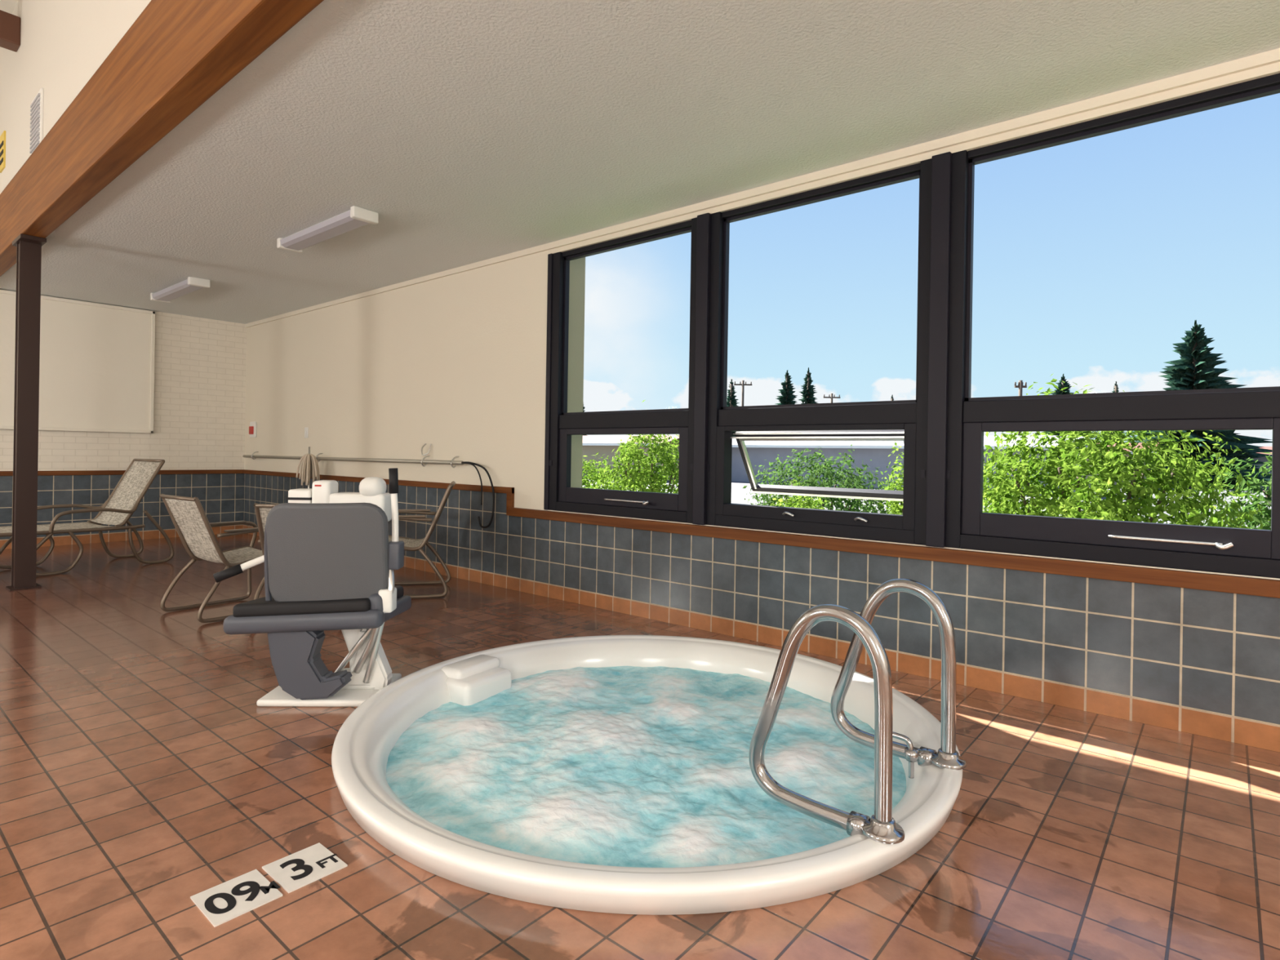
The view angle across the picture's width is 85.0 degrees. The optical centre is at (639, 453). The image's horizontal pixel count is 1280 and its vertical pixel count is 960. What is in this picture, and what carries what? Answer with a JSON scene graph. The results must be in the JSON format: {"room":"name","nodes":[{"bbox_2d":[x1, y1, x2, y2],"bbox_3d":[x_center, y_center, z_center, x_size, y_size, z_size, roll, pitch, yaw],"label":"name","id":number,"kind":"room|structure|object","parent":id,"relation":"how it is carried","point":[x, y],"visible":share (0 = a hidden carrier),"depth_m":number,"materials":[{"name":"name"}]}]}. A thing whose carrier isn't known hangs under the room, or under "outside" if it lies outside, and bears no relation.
{"room":"indoor hot tub area","nodes":[
{"label":"indoor hot tub area","id":0,"kind":"room"},
{"bbox_2d":[0,0,18,13],"bbox_3d":[-3.817,-3.636,-0.534,14.250,0.150,8.200,1,0,40],"label":"ceiling","id":1,"kind":"structure","parent":0,"point":[7,6],"depth_m":5.57,"materials":[{"name":"white paint"}]},
{"bbox_2d":[0,0,151,194],"bbox_3d":[-1.272,-2.796,2.515,14.250,1.450,0.100,1,0,40],"label":"wall","id":2,"kind":"structure","parent":0,"point":[64,43],"depth_m":4.72,"materials":[{"name":"beige paint"}]},
{"bbox_2d":[0,130,5,173],"bbox_3d":[-5.355,-2.536,5.861,0.200,0.300,0.016,1,0,40],"label":"warning sign","id":3,"kind":"object","parent":2,"relation":"attached to","point":[2,138],"visible":1,"depth_m":5.82,"materials":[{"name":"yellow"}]},
{"bbox_2d":[29,88,44,154],"bbox_3d":[-4.288,-2.349,4.958,0.320,0.400,0.025,1,0,40],"label":"air vent","id":4,"kind":"object","parent":2,"relation":"in","point":[37,105],"visible":0.79,"depth_m":4.90,"materials":[{"name":"white plastic"}]},
{"bbox_2d":[0,288,246,471],"bbox_3d":[-8.670,-1.289,4.968,0.200,5.100,10.840,1,0,40],"label":"wall","id":5,"kind":"structure","parent":0,"point":[199,409],"depth_m":8.52,"materials":[{"name":"brick"}]},
{"bbox_2d":[0,289,155,433],"bbox_3d":[-7.236,-0.986,6.489,0.050,1.440,4.620,1,0,40],"label":"wall panel","id":6,"kind":"object","parent":5,"relation":"attached to","point":[96,364],"visible":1,"depth_m":7.77,"materials":[{"name":"beige paint"}]},
{"bbox_2d":[0,524,242,549],"bbox_3d":[-6.957,0.939,6.883,0.018,0.100,5.622,1,0,40],"label":"baseboard","id":7,"kind":"structure","parent":5,"relation":"attached to","point":[144,535],"depth_m":7.99,"materials":[{"name":"ceramic"}]},
{"bbox_2d":[0,469,242,475],"bbox_3d":[-6.934,0.199,6.886,0.030,0.050,5.640,1,0,40],"label":"trim","id":8,"kind":"structure","parent":5,"relation":"attached to","point":[205,471],"depth_m":7.96,"materials":[{"name":"brown wood"}]},
{"bbox_2d":[0,473,243,539],"bbox_3d":[-6.951,0.556,6.887,0.012,0.665,5.628,1,0,40],"label":"wall tile","id":9,"kind":"structure","parent":5,"relation":"attached to","point":[220,495],"depth_m":8.15,"materials":[{"name":"grey tile"}]},
{"bbox_2d":[567,257,585,488],"bbox_3d":[-0.702,-0.241,5.810,0.350,3.260,0.285,1,0,40],"label":"exterior wall","id":10,"kind":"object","parent":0,"point":[577,267],"visible":0.02,"depth_m":5.74,"materials":[{"name":"beige paint"}]},
{"bbox_2d":[0,533,1279,959],"bbox_3d":[-3.108,1.050,0.400,14.650,0.001,11.040,1,0,40],"label":"floor","id":11,"kind":"structure","parent":0,"point":[143,773],"depth_m":2.06,"materials":[{"name":"tile"}]},
{"bbox_2d":[5,233,46,591],"bbox_3d":[-4.693,-0.305,5.338,0.340,2.660,0.180,1,0,40],"label":"steel post","id":12,"kind":"object","parent":11,"relation":"on","point":[28,247],"visible":1,"depth_m":5.30,"materials":[{"name":"brown paint"}]},
{"bbox_2d":[0,0,324,276],"bbox_3d":[-1.294,-1.836,2.507,14.250,0.510,0.140,1,0,40],"label":"ceiling beam","id":13,"kind":"structure","parent":12,"relation":"on","point":[176,55],"depth_m":3.42,"materials":[{"name":"brown wood"}]},
{"bbox_2d":[0,458,173,576],"bbox_3d":[-5.255,0.531,5.976,0.701,0.978,2.038,1,0,32],"label":"chaise lounge","id":14,"kind":"object","parent":11,"relation":"on","point":[125,499],"visible":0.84,"depth_m":6.49,"materials":[{"name":"beige fabric"}]},
{"bbox_2d":[160,493,262,622],"bbox_3d":[-2.772,0.660,4.697,0.558,0.789,0.648,1,0,34],"label":"sling chair","id":15,"kind":"object","parent":11,"relation":"on","point":[189,519],"visible":0.75,"depth_m":4.56,"materials":[{"name":"beige fabric"}]},
{"bbox_2d":[253,502,278,599],"bbox_3d":[-2.090,0.680,4.462,0.546,0.771,0.634,1,0,-6],"label":"sling chair","id":16,"kind":"object","parent":11,"relation":"on","point":[262,510],"visible":0.06,"depth_m":4.18,"materials":[{"name":"beige fabric"}]},
{"bbox_2d":[190,842,347,927],"bbox_3d":[-0.932,1.083,1.772,0.158,0.005,0.320,1,0,40],"label":"depth marker","id":17,"kind":"object","parent":11,"relation":"on","point":[222,903],"depth_m":1.75,"materials":[{"name":"white tile"}]},
{"bbox_2d":[295,446,319,488],"bbox_3d":[-3.510,0.474,7.411,0.229,1.100,0.218,1,0,40],"label":"mop","id":18,"kind":"object","parent":11,"relation":"on","point":[309,468],"visible":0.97,"depth_m":7.38,"materials":[{"name":"beige fabric"}]},
{"bbox_2d":[213,467,411,706],"bbox_3d":[-1.426,0.567,3.217,0.751,1.021,0.601,1,0,-2],"label":"lift","id":19,"kind":"object","parent":11,"relation":"on","point":[330,561],"visible":0.99,"depth_m":2.96,"materials":[{"name":"white plastic"}]},
{"bbox_2d":[232,585,404,617],"bbox_3d":[-1.438,0.670,3.186,0.572,0.120,0.502,1,0,-2],"label":"seat cushion","id":20,"kind":"object","parent":19,"relation":"on","point":[274,604],"depth_m":2.94,"materials":[{"name":"black plastic"}]},
{"bbox_2d":[388,480,455,598],"bbox_3d":[-1.808,0.644,5.423,0.698,0.850,0.601,1,0,-13],"label":"sling chair","id":21,"kind":"object","parent":11,"relation":"on","point":[410,544],"visible":0.54,"depth_m":5.24,"materials":[{"name":"brown metal"}]},
{"bbox_2d":[331,635,962,915],"bbox_3d":[0.016,1.506,2.790,2.300,0.988,2.300,1,0,12],"label":"hot tub","id":22,"kind":"object","parent":11,"relation":"in","point":[611,774],"visible":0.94,"depth_m":2.43,"materials":[{"name":"beige plastic"}]},
{"bbox_2d":[748,604,905,844],"bbox_3d":[0.525,0.746,2.010,0.474,0.632,0.112,1,0,40],"label":"grab rail","id":23,"kind":"object","parent":22,"relation":"attached to","point":[882,827],"visible":1,"depth_m":1.94,"materials":[{"name":"silver metal"}]},
{"bbox_2d":[830,578,966,769],"bbox_3d":[0.898,0.752,2.455,0.474,0.632,0.112,1,0,40],"label":"grab rail","id":24,"kind":"object","parent":22,"relation":"attached to","point":[947,756],"visible":0.88,"depth_m":2.37,"materials":[{"name":"silver metal"}]},
{"bbox_2d":[893,731,918,778],"bbox_3d":[0.839,0.978,2.281,0.136,0.132,0.044,1,0,36],"label":"valve","id":25,"kind":"object","parent":22,"relation":"on","point":[911,753],"visible":0.63,"depth_m":2.25,"materials":[{"name":"silver metal"}]},
{"bbox_2d":[0,0,1279,324],"bbox_3d":[-0.451,-1.682,3.514,14.250,0.150,2.510,1,0,40],"label":"ceiling","id":26,"kind":"structure","parent":0,"point":[474,131],"depth_m":3.28,"materials":[{"name":"white paint"}]},
{"bbox_2d":[150,276,210,302],"bbox_3d":[-4.618,-1.637,6.990,1.170,0.075,0.180,1,0,40],"label":"fluorescent ceiling light","id":27,"kind":"object","parent":26,"relation":"attached to","point":[192,284],"visible":1,"depth_m":6.85,"materials":[{"name":"white plastic"}]},
{"bbox_2d":[276,205,378,253],"bbox_3d":[-2.266,-1.599,5.017,1.170,0.075,0.180,1,0,40],"label":"fluorescent ceiling light","id":28,"kind":"object","parent":26,"relation":"attached to","point":[356,217],"visible":1,"depth_m":4.89,"materials":[{"name":"white plastic"}]},
{"bbox_2d":[244,62,1279,580],"bbox_3d":[0.398,-0.294,4.552,14.650,3.400,0.200,1,0,40],"label":"wall","id":29,"kind":"structure","parent":0,"point":[455,364],"depth_m":6.30,"materials":[{"name":"beige paint"}]},
{"bbox_2d":[248,421,257,437],"bbox_3d":[-4.911,-0.309,8.844,0.150,0.200,0.050,1,0,40],"label":"alarm pull station","id":30,"kind":"object","parent":29,"relation":"attached to","point":[252,428],"visible":1,"depth_m":8.81,"materials":[{"name":"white plastic"}]},
{"bbox_2d":[304,427,308,438],"bbox_3d":[-3.792,-0.241,7.922,0.080,0.120,0.022,1,0,40],"label":"light switch","id":31,"kind":"object","parent":29,"relation":"attached to","point":[306,429],"visible":1,"depth_m":7.91,"materials":[{"name":"white plastic"}]},
{"bbox_2d":[242,443,494,528],"bbox_3d":[-3.111,0.234,7.295,5.063,0.697,0.086,1,0,40],"label":"pole","id":32,"kind":"object","parent":29,"relation":"attached to","point":[423,460],"visible":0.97,"depth_m":6.36,"materials":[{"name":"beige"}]},
{"bbox_2d":[543,253,552,510],"bbox_3d":[-0.702,-0.551,5.340,0.045,1.960,0.012,1,0,40],"label":"mullion cover","id":33,"kind":"object","parent":29,"relation":"attached to","point":[549,255],"visible":1,"depth_m":5.33,"materials":[{"name":"brown metal"}]},
{"bbox_2d":[548,460,693,470],"bbox_3d":[-0.176,0.077,4.894,1.350,0.040,0.006,1,0,40],"label":"plates","id":34,"kind":"object","parent":29,"relation":"attached to","point":[549,461],"visible":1,"depth_m":5.31,"materials":[{"name":"brown metal"}]},
{"bbox_2d":[548,217,697,523],"bbox_3d":[-0.124,-0.542,4.922,1.440,1.960,0.090,1,0,40],"label":"frame","id":35,"kind":"object","parent":29,"relation":"attached to","point":[678,418],"visible":0.68,"depth_m":4.96,"materials":[{"name":"brown metal"}]},
{"bbox_2d":[558,426,688,511],"bbox_3d":[-0.134,0.093,4.922,0.391,0.550,1.185,1,0,-34],"label":"window","id":36,"kind":"structure","parent":29,"relation":"in","point":[647,501],"depth_m":4.88,"materials":[{"name":"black metal"}]},
{"bbox_2d":[604,498,645,502],"bbox_3d":[-0.108,0.323,4.817,0.381,0.012,0.020,1,0,40],"label":"bar","id":37,"kind":"object","parent":36,"relation":"attached to","point":[614,500],"visible":1,"depth_m":4.81,"materials":[{"name":"silver metal"}]},
{"bbox_2d":[561,226,691,414],"bbox_3d":[-0.105,-0.887,4.937,1.220,1.200,0.040,1,0,40],"label":"bead","id":38,"kind":"object","parent":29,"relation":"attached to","point":[566,260],"visible":0.48,"depth_m":5.28,"materials":[{"name":"brown metal"}]},
{"bbox_2d":[692,213,711,524],"bbox_3d":[0.389,-0.534,4.413,0.090,1.960,0.030,1,0,40],"label":"mullion cover","id":39,"kind":"object","parent":29,"relation":"attached to","point":[704,220],"visible":1,"depth_m":4.39,"materials":[{"name":"brown metal"}]},
{"bbox_2d":[242,524,1279,752],"bbox_3d":[0.311,1.055,4.465,14.238,0.100,0.018,1,0,40],"label":"baseboard","id":40,"kind":"structure","parent":29,"relation":"attached to","point":[1252,733],"depth_m":3.40,"materials":[{"name":"ceramic"}]},
{"bbox_2d":[242,469,1279,598],"bbox_3d":[0.321,0.402,4.451,14.220,0.226,0.040,1,0,40],"label":"trim","id":41,"kind":"structure","parent":29,"relation":"attached to","point":[1165,577],"depth_m":3.52,"materials":[{"name":"brown wood"}]},
{"bbox_2d":[243,473,1279,725],"bbox_3d":[0.314,0.673,4.471,14.250,0.665,0.012,1,0,40],"label":"wall tile","id":42,"kind":"structure","parent":29,"relation":"attached to","point":[1212,651],"depth_m":3.52,"materials":[{"name":"grey tile"}]},
{"bbox_2d":[244,48,1279,327],"bbox_3d":[0.348,-1.572,4.468,14.250,0.045,0.020,1,0,40],"label":"trim","id":43,"kind":"structure","parent":29,"relation":"attached to","point":[1272,56],"depth_m":3.64,"materials":[{"name":"beige paint"}]},
{"bbox_2d":[715,422,915,530],"bbox_3d":[0.969,0.111,3.996,1.220,0.550,0.090,1,0,40],"label":"window","id":44,"kind":"structure","parent":29,"relation":"in","point":[723,504],"depth_m":3.91,"materials":[{"name":"brown metal"}]},
{"bbox_2d":[782,511,794,516],"bbox_3d":[0.848,0.346,4.006,0.029,0.028,0.078,1,0,-42],"label":"latch","id":45,"kind":"object","parent":44,"relation":"attached to","point":[784,513],"visible":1,"depth_m":3.99,"materials":[{"name":"silver metal"}]},
{"bbox_2d":[853,516,867,522],"bbox_3d":[1.177,0.351,3.729,0.029,0.028,0.078,1,0,-42],"label":"latch","id":46,"kind":"object","parent":44,"relation":"attached to","point":[857,517],"visible":1,"depth_m":3.72,"materials":[{"name":"silver metal"}]},
{"bbox_2d":[706,464,925,478],"bbox_3d":[0.927,0.095,3.969,1.350,0.040,0.006,1,0,40],"label":"plates","id":47,"kind":"object","parent":29,"relation":"attached to","point":[922,472],"visible":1,"depth_m":3.54,"materials":[{"name":"brown metal"}]},
{"bbox_2d":[706,158,931,545],"bbox_3d":[0.979,-0.524,3.996,1.440,1.960,0.090,1,0,40],"label":"frame","id":48,"kind":"object","parent":29,"relation":"attached to","point":[894,413],"visible":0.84,"depth_m":3.88,"materials":[{"name":"brown metal"}]},
{"bbox_2d":[734,429,904,498],"bbox_3d":[1.093,0.059,4.143,1.090,0.392,0.265,1,0,40],"label":"awning sash","id":49,"kind":"object","parent":29,"relation":"attached to","point":[761,487],"visible":0.49,"depth_m":4.17,"materials":[{"name":"silver metal"}]},
{"bbox_2d":[738,438,904,501],"bbox_3d":[1.097,0.075,4.148,1.090,0.414,0.054,1,32,40],"label":"awning sash edge","id":50,"kind":"object","parent":49,"relation":"attached to","point":[742,440],"depth_m":4.20,"materials":[{"name":"silver metal"}]},
{"bbox_2d":[720,171,919,409],"bbox_3d":[0.998,-0.869,4.011,1.220,1.200,0.040,1,0,40],"label":"bead","id":51,"kind":"object","parent":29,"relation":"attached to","point":[917,175],"visible":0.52,"depth_m":4.17,"materials":[{"name":"brown metal"}]},
{"bbox_2d":[925,151,951,547],"bbox_3d":[1.492,-0.516,3.487,0.090,1.960,0.030,1,0,40],"label":"mullion cover","id":52,"kind":"object","parent":29,"relation":"attached to","point":[941,164],"visible":1,"depth_m":3.47,"materials":[{"name":"brown metal"}]},
{"bbox_2d":[946,471,950,479],"bbox_3d":[2.030,0.113,3.043,1.350,0.040,0.006,1,0,40],"label":"plates","id":53,"kind":"object","parent":29,"relation":"attached to","point":[948,472],"visible":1,"depth_m":3.46,"materials":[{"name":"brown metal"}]},
{"bbox_2d":[945,73,1279,578],"bbox_3d":[2.082,-0.507,3.070,1.440,1.960,0.090,1,0,40],"label":"frame","id":54,"kind":"object","parent":29,"relation":"attached to","point":[1254,404],"visible":0.81,"depth_m":3.15,"materials":[{"name":"brown metal"}]},
{"bbox_2d":[961,417,1279,559],"bbox_3d":[2.072,0.128,3.070,0.391,0.550,1.185,1,0,-34],"label":"window","id":55,"kind":"structure","parent":29,"relation":"in","point":[1218,545],"depth_m":3.04,"materials":[{"name":"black metal"}]},
{"bbox_2d":[1108,534,1222,545],"bbox_3d":[2.175,0.360,2.901,0.381,0.012,0.020,1,0,40],"label":"bar","id":56,"kind":"object","parent":55,"relation":"attached to","point":[1109,535],"visible":1,"depth_m":2.90,"materials":[{"name":"silver metal"}]},
{"bbox_2d":[964,84,1279,400],"bbox_3d":[2.100,-0.852,3.086,1.220,1.200,0.040,1,0,40],"label":"bead","id":57,"kind":"object","parent":29,"relation":"attached to","point":[1273,90],"visible":0.84,"depth_m":3.19,"materials":[{"name":"brown metal"}]},
{"bbox_2d":[730,431,904,438],"bbox_3d":[0.998,-0.107,4.027,1.090,0.035,0.050,1,0,40],"label":"track","id":58,"kind":"object","parent":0,"point":[835,433],"depth_m":3.97,"materials":[{"name":"silver metal"}]},
{"label":"outside","id":59,"kind":"structure","parent":0,"visible":0},
{"bbox_2d":[582,477,1271,528],"bbox_3d":[65.482,2.448,78.075,300.000,0.001,196.160,1,0,40],"label":"ground","id":60,"kind":"structure","parent":59,"point":[738,492],"depth_m":25.53,"materials":[{"name":"concrete"}]},
{"bbox_2d":[726,378,738,436],"bbox_3d":[6.478,-1.936,50.017,3.164,6.879,3.009,1,0,40],"label":"spruce tree","id":61,"kind":"object","parent":60,"relation":"on","point":[731,402],"visible":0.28,"depth_m":49.91,"materials":[{"name":"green plant"}]},
{"bbox_2d":[733,380,751,406],"bbox_3d":[10.270,-2.902,70.008,1.800,8.932,0.240,1,0,0],"label":"utility pole","id":62,"kind":"object","parent":60,"relation":"on","point":[743,384],"visible":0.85,"depth_m":69.95,"materials":[{"name":"brown wood"}]},
{"bbox_2d":[775,370,798,404],"bbox_3d":[11.567,-2.517,55.054,4.359,8.254,4.590,1,0,40],"label":"spruce tree","id":63,"kind":"object","parent":60,"relation":"on","point":[787,397],"visible":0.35,"depth_m":54.80,"materials":[{"name":"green plant"}]},
{"bbox_2d":[799,367,817,404],"bbox_3d":[14.855,-3.038,62.003,4.263,9.351,4.273,1,0,25],"label":"spruce tree","id":64,"kind":"object","parent":60,"relation":"on","point":[808,397],"visible":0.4,"depth_m":61.87,"materials":[{"name":"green plant"}]},
{"bbox_2d":[582,444,1079,495],"bbox_3d":[4.703,0.525,37.719,31.557,1.900,7.544,1,0,40],"label":"wall","id":65,"kind":"structure","parent":60,"relation":"on","point":[757,455],"depth_m":34.77,"materials":[{"name":"grey"}]},
{"bbox_2d":[582,435,679,444],"bbox_3d":[-3.139,-0.825,42.004,15.000,0.550,5.000,1,0,40],"label":"roof","id":66,"kind":"structure","parent":65,"relation":"on","point":[604,438],"depth_m":39.14,"materials":[{"name":"white"}]},
{"bbox_2d":[582,443,658,445],"bbox_3d":[-4.767,-0.561,40.070,15.100,0.130,0.050,1,0,40],"label":"fascia","id":67,"kind":"object","parent":66,"relation":"attached to","point":[584,444],"depth_m":37.68,"materials":[{"name":"white plastic"}]},
{"bbox_2d":[732,435,1088,447],"bbox_3d":[9.521,-0.623,36.005,23.000,0.550,5.000,1,0,40],"label":"roof","id":68,"kind":"structure","parent":65,"relation":"on","point":[989,441],"depth_m":32.98,"materials":[{"name":"grey"}]},
{"bbox_2d":[732,444,1078,449],"bbox_3d":[7.894,-0.359,34.071,23.100,0.130,0.050,1,0,40],"label":"fascia","id":69,"kind":"object","parent":68,"relation":"attached to","point":[733,446],"visible":0.29,"depth_m":33.27,"materials":[{"name":"white plastic"}]},
{"bbox_2d":[823,393,839,403],"bbox_3d":[20.555,-2.381,75.010,1.800,8.220,0.240,1,0,0],"label":"utility pole","id":70,"kind":"object","parent":60,"relation":"on","point":[828,397],"visible":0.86,"depth_m":74.95,"materials":[{"name":"brown wood"}]},
{"bbox_2d":[1013,380,1026,435],"bbox_3d":[26.129,-1.617,48.008,0.817,6.870,0.240,1,0,0],"label":"utility pole","id":71,"kind":"object","parent":60,"relation":"on","point":[1020,386],"visible":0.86,"depth_m":47.93,"materials":[{"name":"brown wood"}]},
{"bbox_2d":[1046,373,1084,435],"bbox_3d":[33.171,-2.102,54.661,5.583,8.494,5.831,1,0,40],"label":"spruce tree","id":72,"kind":"object","parent":60,"relation":"on","point":[1061,384],"visible":0.14,"depth_m":54.89,"materials":[{"name":"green plant"}]},
{"bbox_2d":[1080,453,1150,488],"bbox_3d":[23.122,0.820,42.007,12.000,1.900,4.000,1,0,40],"label":"wall","id":73,"kind":"structure","parent":60,"relation":"on","point":[1086,477],"depth_m":38.00,"materials":[{"name":"beige"}]},
{"bbox_2d":[1097,442,1160,453],"bbox_3d":[23.141,-0.405,42.007,13.000,0.550,5.000,1,0,40],"label":"roof","id":74,"kind":"structure","parent":73,"relation":"on","point":[1140,443],"depth_m":37.76,"materials":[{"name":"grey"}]},
{"bbox_2d":[1108,381,1125,442],"bbox_3d":[40.778,-2.105,60.059,2.906,8.315,3.084,1,0,40],"label":"spruce tree","id":75,"kind":"object","parent":60,"relation":"on","point":[1115,390],"visible":0.09,"depth_m":59.90,"materials":[{"name":"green plant"}]},
{"bbox_2d":[1124,320,1272,488],"bbox_3d":[31.661,-2.536,40.035,8.777,10.365,8.566,1,0,40],"label":"spruce tree","id":76,"kind":"object","parent":60,"relation":"on","point":[1195,370],"visible":0.48,"depth_m":38.99,"materials":[{"name":"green plant"}]},
{"bbox_2d":[1244,456,1271,488],"bbox_3d":[38.104,1.060,42.008,16.000,1.900,4.000,1,0,40],"label":"wall","id":77,"kind":"structure","parent":60,"relation":"on","point":[1263,459],"depth_m":40.83,"materials":[{"name":"grey"}]},
{"bbox_2d":[1257,446,1272,454],"bbox_3d":[38.124,-0.165,42.008,17.000,0.550,5.000,1,0,40],"label":"roof","id":78,"kind":"structure","parent":77,"relation":"on","point":[1264,447],"depth_m":41.77,"materials":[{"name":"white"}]},
{"label":"lawn strip","id":79,"kind":"object","parent":60,"relation":"on","visible":0},
{"bbox_2d":[582,452,618,489],"bbox_3d":[-0.758,0.680,10.149,1.166,1.422,1.252,1,0,40],"label":"bush","id":80,"kind":"object","parent":79,"relation":"on","point":[586,483],"visible":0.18,"depth_m":10.05,"materials":[{"name":"green plant"}]},
{"bbox_2d":[590,400,679,493],"bbox_3d":[0.158,0.369,8.822,1.522,2.079,1.503,1,0,-17],"label":"bush","id":81,"kind":"object","parent":79,"relation":"on","point":[642,479],"visible":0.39,"depth_m":8.58,"materials":[{"name":"green plant"}]},
{"bbox_2d":[769,476,829,509],"bbox_3d":[1.483,0.815,6.445,0.856,1.220,0.726,1,0,40],"label":"bush","id":82,"kind":"object","parent":79,"relation":"on","point":[819,500],"visible":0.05,"depth_m":6.42,"materials":[{"name":"green plant"}]},
{"bbox_2d":[742,444,902,514],"bbox_3d":[2.366,0.671,9.228,1.997,1.606,2.047,1,0,-5],"label":"bush","id":83,"kind":"object","parent":79,"relation":"on","point":[811,481],"visible":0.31,"depth_m":9.00,"materials":[{"name":"green plant"}]},
{"bbox_2d":[877,440,903,515],"bbox_3d":[2.788,0.621,6.688,0.986,1.674,1.147,1,0,34],"label":"bush","id":84,"kind":"object","parent":79,"relation":"on","point":[896,508],"visible":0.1,"depth_m":6.74,"materials":[{"name":"green plant"}]},
{"bbox_2d":[982,373,1271,529],"bbox_3d":[3.363,0.414,5.287,1.983,2.090,2.043,1,0,-17],"label":"bush","id":85,"kind":"object","parent":79,"relation":"on","point":[1109,463],"visible":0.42,"depth_m":4.90,"materials":[{"name":"green plant"}]},
{"bbox_2d":[1198,443,1271,530],"bbox_3d":[6.811,0.703,6.693,2.594,1.670,1.806,1,0,40],"label":"bush","id":86,"kind":"object","parent":79,"relation":"on","point":[1256,517],"visible":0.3,"depth_m":6.98,"materials":[{"name":"green plant"}]},
{"bbox_3d":[-6.555,-1.255,-3.752,14.250,5.100,0.200,1,0,40],"label":"wall","id":87,"kind":"structure","parent":0,"visible":0},
{"bbox_2d":[0,9,20,52],"bbox_3d":[-7.458,-3.330,2.406,0.160,0.220,8.030,1,0,40],"label":"roof beam","id":88,"kind":"structure","parent":87,"relation":"attached to","point":[10,24],"depth_m":5.39,"materials":[{"name":"brown wood"}]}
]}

